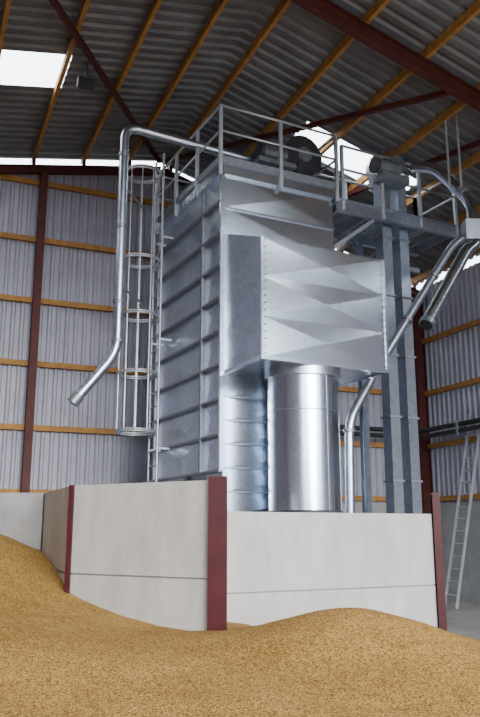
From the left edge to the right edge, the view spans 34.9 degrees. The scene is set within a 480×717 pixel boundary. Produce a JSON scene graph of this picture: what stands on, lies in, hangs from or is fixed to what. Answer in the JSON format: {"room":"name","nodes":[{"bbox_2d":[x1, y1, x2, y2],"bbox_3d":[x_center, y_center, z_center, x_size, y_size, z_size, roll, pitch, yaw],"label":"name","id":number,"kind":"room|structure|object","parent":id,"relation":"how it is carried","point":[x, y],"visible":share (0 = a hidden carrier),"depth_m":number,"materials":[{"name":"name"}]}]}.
{"room":"farm building","nodes":[
{"label":"farm building","id":0,"kind":"room"},
{"bbox_2d":[0,174,385,512],"bbox_3d":[-2.079,0.388,18.051,15.200,10.580,0.200,5,-14,-22],"label":"wall","id":1,"kind":"structure","parent":0,"point":[60,460],"depth_m":17.51,"materials":[{"name":"metal"}]},
{"bbox_2d":[0,0,479,285],"bbox_3d":[1.844,-5.916,9.998,15.440,2.371,20.120,5,-14,-22],"label":"ceiling","id":2,"kind":"structure","parent":0,"point":[300,41],"depth_m":15.01,"materials":[{"name":"grey metal"}]},
{"bbox_2d":[77,62,95,90],"bbox_3d":[-2.877,-5.322,14.313,0.320,0.530,0.140,5,-14,-22],"label":"floodlight","id":3,"kind":"object","parent":2,"relation":"hanging from","point":[86,83],"visible":1,"depth_m":14.23,"materials":[{"name":"paint"}]},
{"bbox_2d":[49,0,479,197],"bbox_3d":[-0.251,-4.775,15.722,9.185,1.560,6.754,5,-14,-22],"label":"braces","id":4,"kind":"structure","parent":2,"relation":"attached to","point":[56,5],"depth_m":15.25,"materials":[{"name":"red metal"}]},
{"bbox_2d":[455,114,461,186],"bbox_3d":[4.199,-3.993,14.636,0.045,1.524,0.045,-5,-14,21],"label":"chain","id":5,"kind":"object","parent":2,"relation":"hanging from","point":[456,114],"visible":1,"depth_m":14.62,"materials":[{"name":"grey metal"}]},
{"bbox_2d":[0,0,479,289],"bbox_3d":[1.867,-5.734,9.900,14.880,2.500,20.000,5,-14,-22],"label":"purlins","id":6,"kind":"structure","parent":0,"point":[472,11],"depth_m":14.85,"materials":[{"name":"brown wood"}]},
{"bbox_2d":[444,120,450,186],"bbox_3d":[3.980,-4.023,14.643,0.045,1.585,0.046,-4,-13,19],"label":"chain","id":7,"kind":"object","parent":6,"relation":"hanging from","point":[444,120],"visible":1,"depth_m":14.61,"materials":[{"name":"grey metal"}]},
{"bbox_2d":[423,261,479,603],"bbox_3d":[8.916,0.138,11.755,0.200,8.300,20.200,5,-14,-22],"label":"wall","id":8,"kind":"structure","parent":0,"point":[454,358],"depth_m":19.43,"materials":[{"name":"corrugated metal sheet"},{"name":"concrete"},{"name":"wood"}]},
{"bbox_2d":[446,600,479,639],"bbox_3d":[6.947,0.971,-3.878,39.200,0.200,48.000,5,-14,-22],"label":"floor","id":9,"kind":"structure","parent":0,"point":[464,620],"depth_m":14.93,"materials":[{"name":"concrete"}]},
{"bbox_2d":[0,493,44,550],"bbox_3d":[-4.650,3.245,11.852,3.100,2.280,0.150,0,-13,0],"label":"panel","id":10,"kind":"object","parent":9,"relation":"on","point":[21,514],"visible":0.2,"depth_m":11.95,"materials":[{"name":"concrete"}]},
{"bbox_2d":[42,487,71,583],"bbox_3d":[-2.576,3.017,10.841,0.159,2.280,2.155,5,-14,-22],"label":"concrete wall panel","id":11,"kind":"object","parent":9,"relation":"on","point":[56,501],"visible":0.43,"depth_m":10.86,"materials":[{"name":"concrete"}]},
{"bbox_2d":[70,480,207,630],"bbox_3d":[-1.231,2.682,9.353,2.127,2.280,0.150,-8,-15,30],"label":"panel","id":12,"kind":"object","parent":9,"relation":"on","point":[140,550],"visible":0.5,"depth_m":9.30,"materials":[{"name":"concrete"}]},
{"bbox_2d":[0,164,434,585],"bbox_3d":[-1.957,0.387,17.770,15.202,10.459,0.200,5,-14,-22],"label":"frame","id":13,"kind":"object","parent":9,"relation":"on","point":[44,171],"visible":0.3,"depth_m":17.61,"materials":[{"name":"red metal"}]},
{"bbox_2d":[0,534,479,716],"bbox_3d":[0.475,2.243,6.691,12.950,2.006,13.440,0,-13,0],"label":"grain heap","id":14,"kind":"object","parent":9,"relation":"on","point":[62,654],"visible":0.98,"depth_m":6.65,"materials":[{"name":"yellow food"}]},
{"bbox_2d":[64,476,446,630],"bbox_3d":[0.842,2.853,10.202,6.032,2.320,2.096,5,-14,-22],"label":"posts","id":15,"kind":"object","parent":9,"relation":"on","point":[217,485],"visible":0.64,"depth_m":8.87,"materials":[{"name":"red metal"}]},
{"bbox_2d":[152,104,389,512],"bbox_3d":[0.323,0.175,14.354,3.035,9.370,5.186,5,-14,-22],"label":"dryer","id":16,"kind":"object","parent":9,"relation":"on","point":[265,322],"depth_m":12.77,"materials":[{"name":"silver metal"}]},
{"bbox_2d":[114,153,173,482],"bbox_3d":[-1.865,-0.163,14.741,1.002,8.200,0.775,5,-14,-22],"label":"access ladder","id":17,"kind":"object","parent":16,"relation":"attached to","point":[141,431],"visible":0.8,"depth_m":14.81,"materials":[{"name":"silver metal"}]},
{"bbox_2d":[67,125,252,406],"bbox_3d":[-1.169,-1.566,14.326,3.980,5.331,1.051,5,-14,-22],"label":"pipe","id":18,"kind":"object","parent":16,"relation":"attached to","point":[76,397],"depth_m":13.60,"materials":[{"name":"silver metal"}]},
{"bbox_2d":[227,511,437,627],"bbox_3d":[1.414,3.298,11.360,3.700,1.960,0.150,6,-14,-26],"label":"panel","id":19,"kind":"object","parent":9,"relation":"on","point":[281,565],"visible":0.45,"depth_m":11.28,"materials":[{"name":"concrete"}]},
{"bbox_2d":[289,0,479,111],"bbox_3d":[0.780,-1.107,11.502,15.225,10.618,0.160,5,-14,-22],"label":"frame","id":20,"kind":"object","parent":9,"relation":"on","point":[331,13],"visible":1,"depth_m":13.26,"materials":[{"name":"red metal"}]},
{"bbox_2d":[314,144,458,512],"bbox_3d":[2.870,0.488,15.073,3.133,9.076,1.350,6,-14,-26],"label":"catwalk","id":21,"kind":"object","parent":9,"relation":"on","point":[351,218],"visible":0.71,"depth_m":15.44,"materials":[{"name":"metal"}]},
{"bbox_2d":[366,148,422,513],"bbox_3d":[3.028,0.233,14.610,1.100,9.370,0.758,6,-14,-26],"label":"bucket elevator","id":22,"kind":"object","parent":9,"relation":"on","point":[403,481],"visible":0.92,"depth_m":14.84,"materials":[{"name":"metal"}]},
{"bbox_2d":[343,161,479,512],"bbox_3d":[3.660,-0.698,14.197,4.356,7.206,1.610,5,-14,-22],"label":"downpipe","id":23,"kind":"object","parent":22,"relation":"attached to","point":[469,237],"depth_m":13.91,"materials":[{"name":"silver metal"}]},
{"bbox_2d":[445,413,479,608],"bbox_3d":[5.226,3.452,17.821,1.168,4.517,0.450,5,-14,-22],"label":"ladder","id":24,"kind":"object","parent":9,"relation":"on","point":[466,446],"visible":0.96,"depth_m":17.73,"materials":[{"name":"aluminium"}]},
{"bbox_3d":[-5.260,-1.630,5.985,0.200,9.212,20.200,5,-14,-22],"label":"wall","id":25,"kind":"structure","parent":0,"visible":0},
{"bbox_2d":[0,174,479,500],"bbox_3d":[1.861,-2.394,9.162,15.260,7.220,20.030,5,-14,-22],"label":"wall rail","id":26,"kind":"object","parent":25,"relation":"attached to","point":[4,177],"depth_m":17.75,"materials":[{"name":"brown wood"}]},
{"bbox_2d":[339,417,479,439],"bbox_3d":[5.721,1.112,16.125,12.103,0.360,5.004,-10,-16,38],"label":"pipes","id":27,"kind":"object","parent":26,"relation":"attached to","point":[461,428],"visible":0.36,"depth_m":19.11,"materials":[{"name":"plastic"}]}
]}

